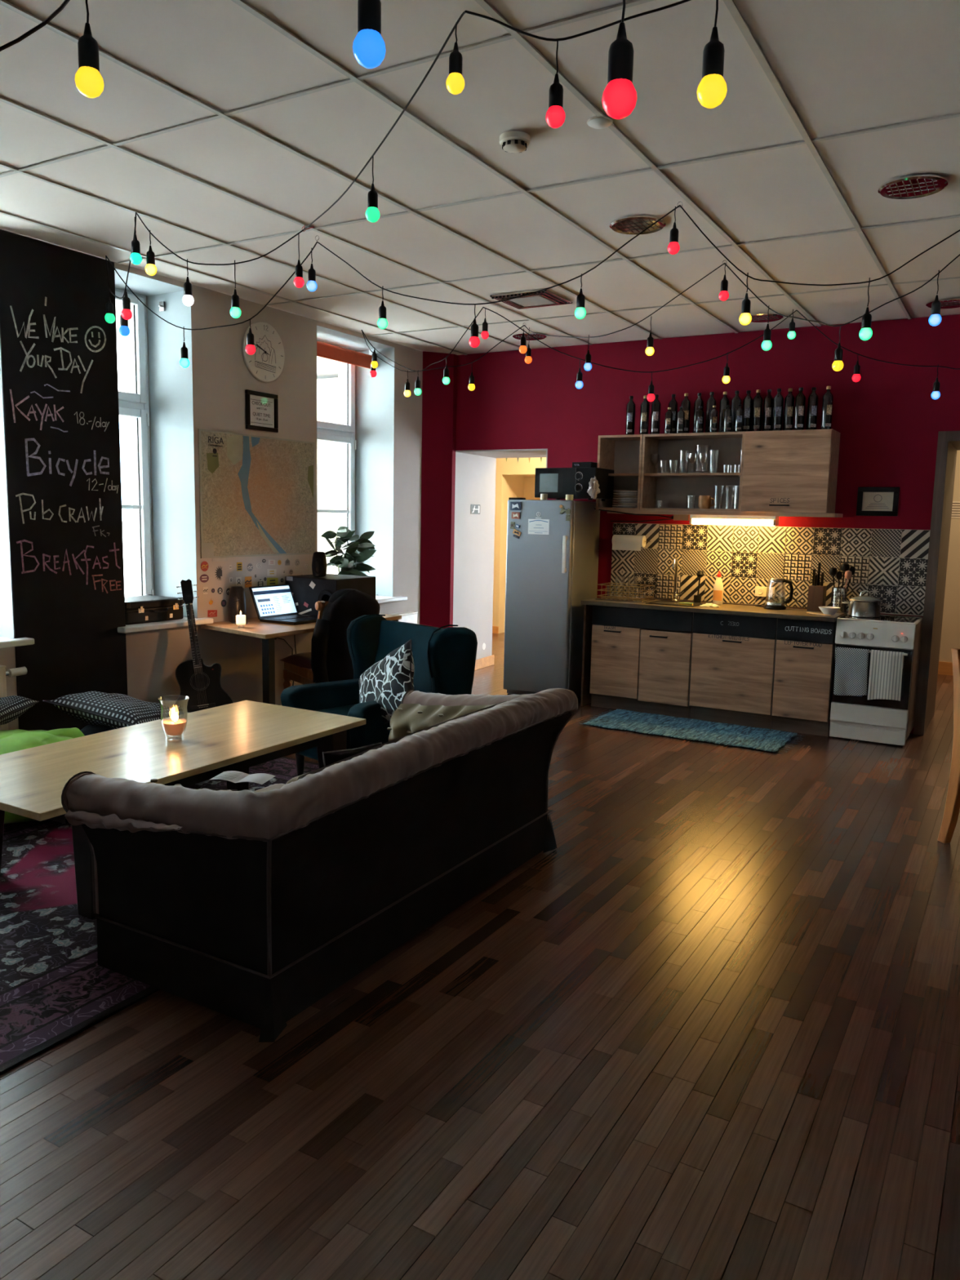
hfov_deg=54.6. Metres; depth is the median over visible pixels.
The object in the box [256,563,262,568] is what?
sticker
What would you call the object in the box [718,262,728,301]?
string light bulb
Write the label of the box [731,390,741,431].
bottle
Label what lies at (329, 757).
cushion
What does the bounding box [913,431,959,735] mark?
door frame
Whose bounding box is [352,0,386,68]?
string light bulb
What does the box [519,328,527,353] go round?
string light bulb
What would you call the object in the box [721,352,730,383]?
string light bulb
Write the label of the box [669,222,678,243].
socket
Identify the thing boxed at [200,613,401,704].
desk
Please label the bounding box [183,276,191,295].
socket
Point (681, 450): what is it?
drinking glass
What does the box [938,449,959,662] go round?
wall
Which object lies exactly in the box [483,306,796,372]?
cable
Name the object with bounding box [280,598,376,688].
desk chair
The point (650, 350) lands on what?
string light bulb
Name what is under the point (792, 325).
socket
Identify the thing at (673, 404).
bottle
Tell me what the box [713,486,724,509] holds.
drinking glass
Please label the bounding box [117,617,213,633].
trim
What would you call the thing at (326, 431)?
window
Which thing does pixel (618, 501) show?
plate
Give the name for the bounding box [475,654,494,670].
baseboard
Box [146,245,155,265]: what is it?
socket
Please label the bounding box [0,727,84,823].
beanbag
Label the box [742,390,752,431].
bottle
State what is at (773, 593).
power cable
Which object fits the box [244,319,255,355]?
string light bulb
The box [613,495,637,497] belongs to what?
plate
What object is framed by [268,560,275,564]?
sticker
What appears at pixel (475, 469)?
door frame
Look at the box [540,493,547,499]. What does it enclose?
tape roll
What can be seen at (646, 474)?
shelf
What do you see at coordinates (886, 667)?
tea towel
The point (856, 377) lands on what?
string light bulb
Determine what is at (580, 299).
socket
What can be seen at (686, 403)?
bottle
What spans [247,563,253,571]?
sticker
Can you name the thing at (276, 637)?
power cable
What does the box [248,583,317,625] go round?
laptop
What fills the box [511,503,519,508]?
picture
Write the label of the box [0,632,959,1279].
floor
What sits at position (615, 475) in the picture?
shelf
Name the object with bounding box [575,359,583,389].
string light bulb
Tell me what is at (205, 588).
sticker
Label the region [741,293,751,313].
socket
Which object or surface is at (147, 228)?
cable
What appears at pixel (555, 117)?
string light bulb
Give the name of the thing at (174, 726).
glass candle holder
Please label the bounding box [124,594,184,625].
suitcase
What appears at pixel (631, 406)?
bottle
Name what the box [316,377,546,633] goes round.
wall
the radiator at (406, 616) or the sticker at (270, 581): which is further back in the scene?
the radiator at (406, 616)
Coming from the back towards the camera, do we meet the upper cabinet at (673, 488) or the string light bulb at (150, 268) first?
the upper cabinet at (673, 488)
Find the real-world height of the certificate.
0.120 m
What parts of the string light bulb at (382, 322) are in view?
globe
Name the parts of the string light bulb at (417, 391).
globe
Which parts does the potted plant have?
stem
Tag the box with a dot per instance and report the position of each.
(575, 464)
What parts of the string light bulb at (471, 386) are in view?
globe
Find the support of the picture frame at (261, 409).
attached to the wall at (221, 376)
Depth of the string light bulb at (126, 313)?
4.74 m
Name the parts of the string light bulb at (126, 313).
globe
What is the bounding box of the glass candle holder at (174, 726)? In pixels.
[157,694,189,741]
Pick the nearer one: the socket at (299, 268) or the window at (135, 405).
the socket at (299, 268)
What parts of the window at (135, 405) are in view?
sash, sash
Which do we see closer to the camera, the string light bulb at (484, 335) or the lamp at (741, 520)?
the string light bulb at (484, 335)
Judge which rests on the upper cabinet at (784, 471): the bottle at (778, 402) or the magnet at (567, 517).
the bottle at (778, 402)
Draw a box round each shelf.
[607,510,843,517]
[608,473,638,477]
[644,472,740,477]
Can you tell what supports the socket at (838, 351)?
attached to the string light bulb at (837, 365)
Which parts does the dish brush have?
handle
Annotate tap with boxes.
[671,556,684,600]
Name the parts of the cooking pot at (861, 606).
lid, lid handle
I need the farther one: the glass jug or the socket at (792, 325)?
the glass jug
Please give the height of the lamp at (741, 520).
0.072 m
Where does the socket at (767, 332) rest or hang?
attached to the string light bulb at (766, 344)
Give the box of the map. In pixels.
[198,428,315,561]
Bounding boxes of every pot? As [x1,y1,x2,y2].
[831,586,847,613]
[841,589,888,617]
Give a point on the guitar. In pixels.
(197, 681)
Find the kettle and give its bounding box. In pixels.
[764,577,793,609]
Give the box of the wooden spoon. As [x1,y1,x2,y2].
[806,612,831,616]
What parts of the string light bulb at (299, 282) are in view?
drop cord, globe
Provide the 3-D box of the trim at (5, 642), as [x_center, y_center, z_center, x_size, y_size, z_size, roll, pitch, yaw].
[-2.928,0.046,4.715,0.495,0.035,1.130,6,9,30]
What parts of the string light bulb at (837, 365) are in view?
globe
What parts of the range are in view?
knob, knob, knob, drawer, knob, oven door, control panel, knob, knob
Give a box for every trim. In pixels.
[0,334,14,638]
[0,636,34,648]
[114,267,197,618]
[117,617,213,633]
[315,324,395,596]
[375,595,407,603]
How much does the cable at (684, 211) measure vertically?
0.381 m
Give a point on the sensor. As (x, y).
(596, 122)
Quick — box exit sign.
[471,504,479,514]
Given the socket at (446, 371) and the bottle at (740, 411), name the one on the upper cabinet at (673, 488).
the bottle at (740, 411)
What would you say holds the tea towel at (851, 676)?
hanging from the range
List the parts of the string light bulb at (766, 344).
globe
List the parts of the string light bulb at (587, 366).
globe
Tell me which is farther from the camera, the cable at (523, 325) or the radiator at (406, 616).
the radiator at (406, 616)
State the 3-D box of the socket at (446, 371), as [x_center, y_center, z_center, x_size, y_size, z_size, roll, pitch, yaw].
[-0.238,-1.905,6.582,0.039,0.090,0.038,6,9,30]
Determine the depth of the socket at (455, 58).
2.67 m
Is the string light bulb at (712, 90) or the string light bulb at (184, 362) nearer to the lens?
the string light bulb at (712, 90)
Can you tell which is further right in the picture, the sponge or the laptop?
the sponge
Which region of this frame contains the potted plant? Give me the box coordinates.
[320,518,376,576]
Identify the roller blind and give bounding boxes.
[316,341,375,368]
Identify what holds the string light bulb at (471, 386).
hanging from the cable at (523, 325)
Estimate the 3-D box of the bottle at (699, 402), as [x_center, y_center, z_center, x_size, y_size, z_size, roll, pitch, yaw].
[1.676,-1.734,7.134,0.072,0.315,0.073,5,9,26]
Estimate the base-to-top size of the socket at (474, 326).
0.090 m
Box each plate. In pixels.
[611,505,637,507]
[612,500,637,502]
[612,502,637,505]
[613,490,637,493]
[613,493,637,495]
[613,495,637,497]
[613,497,637,500]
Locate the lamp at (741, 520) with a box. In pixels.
[688,514,778,525]
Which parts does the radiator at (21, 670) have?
panel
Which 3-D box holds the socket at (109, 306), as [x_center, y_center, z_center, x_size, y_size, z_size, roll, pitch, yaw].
[-2.064,-1.863,5.181,0.039,0.090,0.038,6,9,30]
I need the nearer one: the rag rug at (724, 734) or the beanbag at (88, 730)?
the beanbag at (88, 730)
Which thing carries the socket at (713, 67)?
attached to the string light bulb at (712, 90)
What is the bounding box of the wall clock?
[242,321,284,382]
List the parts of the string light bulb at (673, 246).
globe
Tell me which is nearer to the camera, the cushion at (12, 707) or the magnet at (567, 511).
the cushion at (12, 707)
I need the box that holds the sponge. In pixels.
[679,602,693,605]
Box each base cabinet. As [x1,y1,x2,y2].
[589,604,693,718]
[688,612,777,728]
[771,617,836,736]
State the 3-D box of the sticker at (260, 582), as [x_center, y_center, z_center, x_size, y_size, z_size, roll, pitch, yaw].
[-1.568,-0.408,6.641,0.002,0.054,0.054,6,9,30]
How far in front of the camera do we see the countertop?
6.87 m
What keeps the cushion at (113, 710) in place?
on the beanbag at (88, 730)
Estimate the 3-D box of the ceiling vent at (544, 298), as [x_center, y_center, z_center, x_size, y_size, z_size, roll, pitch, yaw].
[0.339,-2.224,6.089,0.400,0.022,0.400,6,9,30]
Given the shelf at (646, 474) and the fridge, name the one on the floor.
the fridge
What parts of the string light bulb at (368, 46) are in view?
globe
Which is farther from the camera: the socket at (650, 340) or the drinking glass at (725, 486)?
the drinking glass at (725, 486)
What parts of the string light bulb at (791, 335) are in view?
globe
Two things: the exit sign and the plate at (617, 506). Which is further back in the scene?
the exit sign
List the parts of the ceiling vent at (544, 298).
panel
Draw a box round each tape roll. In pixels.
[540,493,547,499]
[565,494,573,500]
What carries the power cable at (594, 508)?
on the shelf at (636, 512)
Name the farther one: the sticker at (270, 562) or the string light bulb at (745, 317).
the sticker at (270, 562)
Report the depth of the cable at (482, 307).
6.70 m
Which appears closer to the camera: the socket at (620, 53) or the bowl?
the socket at (620, 53)
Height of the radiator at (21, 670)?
0.665 m
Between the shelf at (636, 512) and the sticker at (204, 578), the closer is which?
the sticker at (204, 578)
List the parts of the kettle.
plate, lid, handle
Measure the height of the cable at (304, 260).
0.428 m
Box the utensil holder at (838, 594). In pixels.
[828,563,855,613]
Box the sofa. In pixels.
[61,688,577,1042]
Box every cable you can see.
[0,0,70,51]
[105,213,136,298]
[106,241,317,330]
[135,212,303,265]
[275,637,293,681]
[292,635,296,685]
[303,10,465,230]
[316,204,679,305]
[361,306,483,372]
[361,324,524,372]
[465,0,690,41]
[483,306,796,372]
[524,262,724,337]
[594,507,671,518]
[610,518,671,521]
[680,204,959,285]
[724,253,959,326]
[755,593,773,607]
[796,310,959,369]
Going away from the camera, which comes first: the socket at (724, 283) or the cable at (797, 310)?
the socket at (724, 283)
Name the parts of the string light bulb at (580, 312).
globe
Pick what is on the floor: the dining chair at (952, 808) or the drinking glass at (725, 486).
the dining chair at (952, 808)
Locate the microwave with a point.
(557, 482)
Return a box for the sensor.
[586,115,613,128]
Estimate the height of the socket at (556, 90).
0.090 m
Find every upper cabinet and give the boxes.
[595,434,643,510]
[640,431,745,511]
[741,429,839,513]
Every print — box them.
[217,569,222,576]
[865,494,888,508]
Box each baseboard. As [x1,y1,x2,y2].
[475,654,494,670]
[492,626,498,633]
[937,661,952,675]
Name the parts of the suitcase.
lid, handle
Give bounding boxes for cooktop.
[836,613,922,624]
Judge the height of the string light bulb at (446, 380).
0.200 m
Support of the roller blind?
attached to the window at (326, 431)
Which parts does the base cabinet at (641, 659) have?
handle, door, drawer, handle, door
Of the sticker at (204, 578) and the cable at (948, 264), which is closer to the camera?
the cable at (948, 264)
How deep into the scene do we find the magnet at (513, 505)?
7.49 m
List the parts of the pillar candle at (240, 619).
dish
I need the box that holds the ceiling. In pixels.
[0,0,959,378]
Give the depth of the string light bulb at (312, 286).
4.80 m
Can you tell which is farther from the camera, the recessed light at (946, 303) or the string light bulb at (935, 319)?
the recessed light at (946, 303)
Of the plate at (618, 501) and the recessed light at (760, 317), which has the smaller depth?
the recessed light at (760, 317)
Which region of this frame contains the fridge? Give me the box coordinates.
[502,497,599,699]
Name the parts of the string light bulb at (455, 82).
globe, drop cord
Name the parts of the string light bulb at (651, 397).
globe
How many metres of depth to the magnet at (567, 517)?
7.27 m
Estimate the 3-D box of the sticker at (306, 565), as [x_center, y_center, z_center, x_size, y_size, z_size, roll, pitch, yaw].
[-1.317,-0.564,7.049,0.002,0.046,0.046,6,9,30]
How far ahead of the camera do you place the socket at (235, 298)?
4.59 m
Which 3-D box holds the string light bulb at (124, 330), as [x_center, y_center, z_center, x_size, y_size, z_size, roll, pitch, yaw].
[-1.848,-1.677,4.826,0.055,0.196,0.054,6,9,30]
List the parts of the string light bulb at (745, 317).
globe, drop cord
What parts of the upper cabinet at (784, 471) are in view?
handle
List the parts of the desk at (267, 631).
leg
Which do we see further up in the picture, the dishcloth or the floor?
the dishcloth
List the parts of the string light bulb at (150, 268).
globe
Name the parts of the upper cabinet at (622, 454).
panel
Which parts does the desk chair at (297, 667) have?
leg, seat, seat rail, post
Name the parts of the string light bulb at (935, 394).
globe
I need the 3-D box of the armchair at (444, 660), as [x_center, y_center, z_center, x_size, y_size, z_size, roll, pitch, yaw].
[-0.596,0.346,5.252,0.808,0.900,0.867,-6,11,-44]
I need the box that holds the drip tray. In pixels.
[595,596,654,602]
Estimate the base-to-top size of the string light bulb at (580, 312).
0.205 m
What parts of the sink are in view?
bowl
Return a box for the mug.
[697,495,715,508]
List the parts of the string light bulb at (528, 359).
globe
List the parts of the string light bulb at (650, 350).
globe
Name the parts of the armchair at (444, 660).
leg, armrest, armrest, backrest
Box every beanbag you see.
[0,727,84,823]
[80,710,186,735]
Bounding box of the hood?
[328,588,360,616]
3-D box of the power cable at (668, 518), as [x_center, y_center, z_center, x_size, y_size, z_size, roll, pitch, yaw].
[1.301,-0.960,7.421,0.588,0.040,0.027,7,10,39]
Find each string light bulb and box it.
[75,0,103,97]
[104,292,115,323]
[119,314,129,336]
[120,288,132,319]
[129,217,142,264]
[145,230,156,275]
[179,326,189,368]
[182,258,194,306]
[230,260,240,318]
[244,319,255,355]
[293,234,304,288]
[306,247,317,291]
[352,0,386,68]
[365,155,379,222]
[369,351,377,377]
[370,346,377,368]
[377,285,387,328]
[404,369,410,396]
[413,373,421,395]
[442,357,449,384]
[445,24,464,94]
[467,363,475,391]
[468,304,479,347]
[480,308,488,339]
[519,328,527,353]
[524,327,532,364]
[545,40,565,128]
[574,273,586,319]
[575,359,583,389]
[583,334,591,370]
[601,0,637,119]
[644,315,654,355]
[646,372,654,401]
[667,206,679,254]
[697,0,727,108]
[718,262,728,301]
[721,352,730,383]
[738,272,751,325]
[761,305,772,351]
[786,309,795,339]
[831,325,843,371]
[852,354,861,382]
[858,277,872,340]
[928,270,941,326]
[930,364,940,399]
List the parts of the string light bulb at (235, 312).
drop cord, globe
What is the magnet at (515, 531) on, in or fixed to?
attached to the fridge
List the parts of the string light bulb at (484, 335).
globe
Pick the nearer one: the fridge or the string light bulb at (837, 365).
the string light bulb at (837, 365)
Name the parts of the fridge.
door, handle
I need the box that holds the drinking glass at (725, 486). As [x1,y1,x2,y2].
[724,485,735,508]
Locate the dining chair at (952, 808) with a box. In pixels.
[937,648,959,843]
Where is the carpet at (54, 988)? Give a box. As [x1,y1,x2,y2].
[0,756,319,1075]
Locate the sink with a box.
[645,600,705,606]
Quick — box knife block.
[806,562,826,611]
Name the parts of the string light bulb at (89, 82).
drop cord, globe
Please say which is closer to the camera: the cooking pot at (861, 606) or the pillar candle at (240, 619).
the pillar candle at (240, 619)
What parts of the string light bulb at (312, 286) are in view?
globe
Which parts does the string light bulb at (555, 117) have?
globe, drop cord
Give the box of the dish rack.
[595,582,654,602]
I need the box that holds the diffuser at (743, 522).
[692,518,773,525]
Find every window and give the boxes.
[115,288,154,595]
[316,340,355,551]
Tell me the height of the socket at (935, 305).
0.090 m
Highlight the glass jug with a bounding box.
[693,444,715,472]
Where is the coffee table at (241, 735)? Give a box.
[0,700,365,919]
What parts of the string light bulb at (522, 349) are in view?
globe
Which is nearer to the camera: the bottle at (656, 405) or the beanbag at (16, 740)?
the beanbag at (16, 740)
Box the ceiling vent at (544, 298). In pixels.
[489,288,572,309]
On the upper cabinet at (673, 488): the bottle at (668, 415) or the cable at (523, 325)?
the bottle at (668, 415)
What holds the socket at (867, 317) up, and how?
attached to the string light bulb at (865, 333)
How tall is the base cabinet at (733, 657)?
0.820 m
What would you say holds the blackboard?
attached to the wall at (221, 376)
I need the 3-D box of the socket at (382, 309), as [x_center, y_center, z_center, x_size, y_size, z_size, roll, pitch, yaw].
[-0.493,-1.673,4.710,0.039,0.090,0.038,6,9,30]
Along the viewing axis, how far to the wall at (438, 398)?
8.36 m
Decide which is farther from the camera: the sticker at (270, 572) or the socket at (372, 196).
the sticker at (270, 572)
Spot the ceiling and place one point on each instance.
(228, 127)
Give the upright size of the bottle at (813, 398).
0.315 m
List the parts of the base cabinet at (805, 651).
door, handle, drawer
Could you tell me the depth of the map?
6.51 m
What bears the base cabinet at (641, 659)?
on the floor
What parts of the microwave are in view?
door, control panel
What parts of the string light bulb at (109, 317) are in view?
globe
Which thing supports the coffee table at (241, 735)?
on the carpet at (54, 988)
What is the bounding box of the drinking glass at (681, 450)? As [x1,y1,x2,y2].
[679,449,689,473]
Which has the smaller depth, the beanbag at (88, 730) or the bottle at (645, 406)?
the beanbag at (88, 730)
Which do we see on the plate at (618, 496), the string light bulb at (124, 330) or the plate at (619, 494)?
the plate at (619, 494)
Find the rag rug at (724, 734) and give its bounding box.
[580,708,804,753]
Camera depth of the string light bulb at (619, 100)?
1.44 m
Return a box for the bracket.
[158,301,165,311]
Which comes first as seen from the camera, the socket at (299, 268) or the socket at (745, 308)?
the socket at (745, 308)
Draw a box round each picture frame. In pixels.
[244,389,278,432]
[856,487,899,515]
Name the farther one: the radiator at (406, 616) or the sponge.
the radiator at (406, 616)
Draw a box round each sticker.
[200,560,208,571]
[200,573,208,582]
[203,586,208,594]
[207,609,217,617]
[214,565,222,579]
[217,587,222,594]
[221,600,226,606]
[235,577,241,586]
[236,562,242,571]
[244,576,251,587]
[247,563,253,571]
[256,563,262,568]
[257,579,262,586]
[266,568,276,576]
[266,577,278,585]
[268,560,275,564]
[284,558,289,565]
[295,559,299,565]
[304,562,308,568]
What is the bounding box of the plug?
[671,514,690,520]
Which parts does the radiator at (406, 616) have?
panel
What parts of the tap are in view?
spout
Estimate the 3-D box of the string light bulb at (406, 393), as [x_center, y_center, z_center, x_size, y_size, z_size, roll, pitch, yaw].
[-0.556,-1.964,7.124,0.055,0.200,0.054,6,9,30]
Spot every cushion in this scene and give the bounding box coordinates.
[0,695,39,724]
[42,691,179,728]
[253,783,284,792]
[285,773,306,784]
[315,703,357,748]
[322,742,382,766]
[359,639,414,724]
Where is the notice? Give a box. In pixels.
[951,501,959,518]
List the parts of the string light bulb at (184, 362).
globe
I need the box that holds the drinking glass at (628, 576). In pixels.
[627,576,637,599]
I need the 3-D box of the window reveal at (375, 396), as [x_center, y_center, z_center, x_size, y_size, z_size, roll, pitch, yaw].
[-1.159,-1.375,7.590,0.401,2.100,1.000,6,9,30]
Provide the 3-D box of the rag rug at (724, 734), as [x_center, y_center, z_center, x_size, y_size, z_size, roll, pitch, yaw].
[1.506,0.639,6.695,1.514,0.012,0.656,6,9,31]
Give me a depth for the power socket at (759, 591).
7.13 m
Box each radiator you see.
[0,665,26,730]
[388,611,417,623]
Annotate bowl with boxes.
[818,606,839,614]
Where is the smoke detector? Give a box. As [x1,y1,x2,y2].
[499,130,530,153]
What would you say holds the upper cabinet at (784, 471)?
attached to the wall at (888, 422)
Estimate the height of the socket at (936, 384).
0.090 m
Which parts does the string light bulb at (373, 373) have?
globe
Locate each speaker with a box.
[227,586,246,622]
[311,551,327,577]
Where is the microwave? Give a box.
[534,467,613,501]
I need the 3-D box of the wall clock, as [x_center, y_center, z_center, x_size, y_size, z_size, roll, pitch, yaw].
[-1.499,-2.001,6.465,0.028,0.406,0.406,6,9,30]
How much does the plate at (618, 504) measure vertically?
0.017 m
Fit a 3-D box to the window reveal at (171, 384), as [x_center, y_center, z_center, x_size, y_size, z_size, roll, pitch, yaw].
[-2.170,-1.167,5.877,0.401,2.100,0.580,6,9,30]
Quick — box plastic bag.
[586,475,599,498]
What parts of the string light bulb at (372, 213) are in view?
globe, drop cord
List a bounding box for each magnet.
[510,502,520,510]
[510,521,515,528]
[511,511,519,519]
[512,528,521,536]
[559,504,570,514]
[565,515,569,520]
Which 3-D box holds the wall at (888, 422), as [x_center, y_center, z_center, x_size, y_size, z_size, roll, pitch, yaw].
[3.319,-0.819,6.935,7.725,2.917,0.892,6,9,30]
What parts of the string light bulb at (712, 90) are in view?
globe, drop cord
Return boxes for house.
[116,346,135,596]
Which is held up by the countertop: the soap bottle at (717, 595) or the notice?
the soap bottle at (717, 595)
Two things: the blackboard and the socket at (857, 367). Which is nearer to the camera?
the blackboard
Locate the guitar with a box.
[173,578,233,712]
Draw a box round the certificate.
[528,519,549,534]
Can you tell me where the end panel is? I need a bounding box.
[580,604,592,706]
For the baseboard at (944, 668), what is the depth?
9.38 m
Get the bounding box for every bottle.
[625,395,635,435]
[639,395,649,434]
[650,394,661,434]
[664,407,672,433]
[668,394,678,433]
[676,406,684,433]
[680,393,690,433]
[693,392,703,432]
[695,405,704,432]
[705,391,716,432]
[709,405,718,432]
[712,570,723,604]
[718,391,729,431]
[723,404,732,431]
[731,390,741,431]
[734,404,743,431]
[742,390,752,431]
[751,389,763,431]
[761,389,773,431]
[771,388,783,431]
[782,388,795,430]
[793,387,805,430]
[805,386,818,430]
[820,386,833,429]
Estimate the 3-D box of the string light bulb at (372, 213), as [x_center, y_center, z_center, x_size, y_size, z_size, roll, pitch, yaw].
[-0.405,-1.700,3.509,0.055,0.236,0.054,6,9,30]
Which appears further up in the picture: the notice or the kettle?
the notice
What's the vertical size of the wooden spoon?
0.012 m
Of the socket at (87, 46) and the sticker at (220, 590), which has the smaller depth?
the socket at (87, 46)
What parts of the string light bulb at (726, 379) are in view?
globe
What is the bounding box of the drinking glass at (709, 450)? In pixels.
[709,449,719,472]
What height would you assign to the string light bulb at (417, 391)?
0.181 m
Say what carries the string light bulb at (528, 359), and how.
hanging from the cable at (723, 263)
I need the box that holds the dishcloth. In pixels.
[699,603,719,607]
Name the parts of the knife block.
knife handle, knife handle, knife handle, knife handle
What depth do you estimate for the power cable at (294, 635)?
6.95 m
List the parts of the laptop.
lid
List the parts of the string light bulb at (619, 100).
globe, drop cord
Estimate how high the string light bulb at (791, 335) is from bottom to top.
0.194 m
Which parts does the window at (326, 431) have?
sash, sash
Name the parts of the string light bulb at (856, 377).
globe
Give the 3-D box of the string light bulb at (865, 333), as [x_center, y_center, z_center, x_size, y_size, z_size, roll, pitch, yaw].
[1.674,-1.429,4.016,0.055,0.261,0.054,6,9,30]
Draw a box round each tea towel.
[833,646,869,697]
[867,649,903,701]
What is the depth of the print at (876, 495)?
6.68 m
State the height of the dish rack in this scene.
0.123 m
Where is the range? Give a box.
[829,613,922,746]
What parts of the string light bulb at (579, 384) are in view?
globe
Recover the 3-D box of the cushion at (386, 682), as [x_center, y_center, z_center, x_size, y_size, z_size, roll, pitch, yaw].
[-0.503,0.271,4.962,0.565,0.550,0.268,6,9,33]
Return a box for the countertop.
[581,596,847,622]
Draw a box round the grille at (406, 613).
[388,611,417,615]
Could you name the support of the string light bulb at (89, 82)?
hanging from the cable at (64, 3)
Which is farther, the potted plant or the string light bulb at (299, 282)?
the potted plant
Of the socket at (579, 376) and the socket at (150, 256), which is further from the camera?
the socket at (579, 376)
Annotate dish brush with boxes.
[693,570,703,602]
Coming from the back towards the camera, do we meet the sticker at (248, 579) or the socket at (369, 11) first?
the sticker at (248, 579)
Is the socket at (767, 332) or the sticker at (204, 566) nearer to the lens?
the socket at (767, 332)
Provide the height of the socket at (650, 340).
0.090 m
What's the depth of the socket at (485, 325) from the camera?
6.30 m
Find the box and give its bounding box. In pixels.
[572,462,597,467]
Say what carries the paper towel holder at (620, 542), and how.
attached to the wall at (888, 422)
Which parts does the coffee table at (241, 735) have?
leg, leg, leg, leg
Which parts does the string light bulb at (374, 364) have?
globe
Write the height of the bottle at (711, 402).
0.315 m
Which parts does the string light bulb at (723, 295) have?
globe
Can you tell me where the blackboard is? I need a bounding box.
[0,229,127,730]
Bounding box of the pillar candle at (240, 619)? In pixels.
[233,611,248,628]
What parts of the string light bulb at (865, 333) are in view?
globe, drop cord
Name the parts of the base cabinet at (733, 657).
handle, door, drawer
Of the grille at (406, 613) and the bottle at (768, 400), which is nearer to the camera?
the bottle at (768, 400)
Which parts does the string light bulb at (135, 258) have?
globe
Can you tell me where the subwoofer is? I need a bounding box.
[284,573,375,616]
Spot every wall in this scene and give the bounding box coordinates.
[0,228,422,729]
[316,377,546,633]
[419,351,457,628]
[455,314,959,733]
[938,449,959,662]
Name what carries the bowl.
on the countertop
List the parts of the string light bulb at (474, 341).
globe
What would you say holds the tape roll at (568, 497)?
on the fridge
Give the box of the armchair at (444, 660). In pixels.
[280,613,477,776]
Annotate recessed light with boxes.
[512,332,546,340]
[609,215,666,235]
[750,312,783,322]
[877,174,948,199]
[925,297,959,308]
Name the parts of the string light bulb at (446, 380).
globe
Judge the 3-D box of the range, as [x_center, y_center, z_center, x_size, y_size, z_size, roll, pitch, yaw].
[2.784,0.264,6.545,0.498,0.853,0.538,6,9,30]
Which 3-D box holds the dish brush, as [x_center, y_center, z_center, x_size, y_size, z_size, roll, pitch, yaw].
[1.719,-0.419,7.307,0.070,0.255,0.064,6,9,30]
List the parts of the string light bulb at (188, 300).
globe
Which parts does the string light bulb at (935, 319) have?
globe, drop cord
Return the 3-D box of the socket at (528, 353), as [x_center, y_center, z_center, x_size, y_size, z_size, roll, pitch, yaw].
[0.357,-2.127,6.829,0.039,0.090,0.038,6,9,30]
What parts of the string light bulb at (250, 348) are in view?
globe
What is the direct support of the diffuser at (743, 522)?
attached to the lamp at (741, 520)
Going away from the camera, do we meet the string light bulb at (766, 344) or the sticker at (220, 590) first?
the string light bulb at (766, 344)
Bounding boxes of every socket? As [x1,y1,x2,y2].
[77,22,99,71]
[106,297,113,314]
[120,314,128,326]
[122,291,130,310]
[131,234,140,253]
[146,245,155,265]
[180,342,187,358]
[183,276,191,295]
[231,288,239,307]
[246,328,253,345]
[295,259,302,277]
[307,263,315,281]
[357,0,381,35]
[367,183,377,208]
[372,349,377,361]
[378,300,386,318]
[404,378,409,390]
[415,376,420,388]
[443,364,448,377]
[448,42,462,75]
[469,372,474,383]
[470,318,478,337]
[482,318,488,331]
[520,332,526,346]
[525,344,531,356]
[548,73,563,107]
[576,288,585,307]
[576,368,582,381]
[585,350,591,363]
[607,22,633,84]
[646,332,653,347]
[648,380,653,394]
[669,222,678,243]
[702,26,724,78]
[720,274,728,291]
[723,362,729,376]
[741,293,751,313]
[755,586,775,596]
[763,323,771,341]
[788,317,795,331]
[834,342,843,360]
[853,360,860,373]
[861,306,871,328]
[930,294,941,315]
[933,377,939,391]
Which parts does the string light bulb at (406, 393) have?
globe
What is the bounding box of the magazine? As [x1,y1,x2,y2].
[209,770,275,784]
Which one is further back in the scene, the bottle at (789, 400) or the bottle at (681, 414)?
the bottle at (681, 414)
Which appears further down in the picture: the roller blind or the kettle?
the kettle
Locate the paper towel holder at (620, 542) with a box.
[611,534,651,551]
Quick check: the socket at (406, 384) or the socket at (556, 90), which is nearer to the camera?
the socket at (556, 90)
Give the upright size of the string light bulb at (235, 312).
0.276 m
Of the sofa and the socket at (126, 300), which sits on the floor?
the sofa
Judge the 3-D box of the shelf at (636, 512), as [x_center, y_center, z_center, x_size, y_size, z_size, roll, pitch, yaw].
[1.833,-0.966,7.100,1.722,0.026,0.318,6,9,30]
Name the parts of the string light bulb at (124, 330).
globe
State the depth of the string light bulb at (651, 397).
6.30 m
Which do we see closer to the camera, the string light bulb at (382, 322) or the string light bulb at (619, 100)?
the string light bulb at (619, 100)

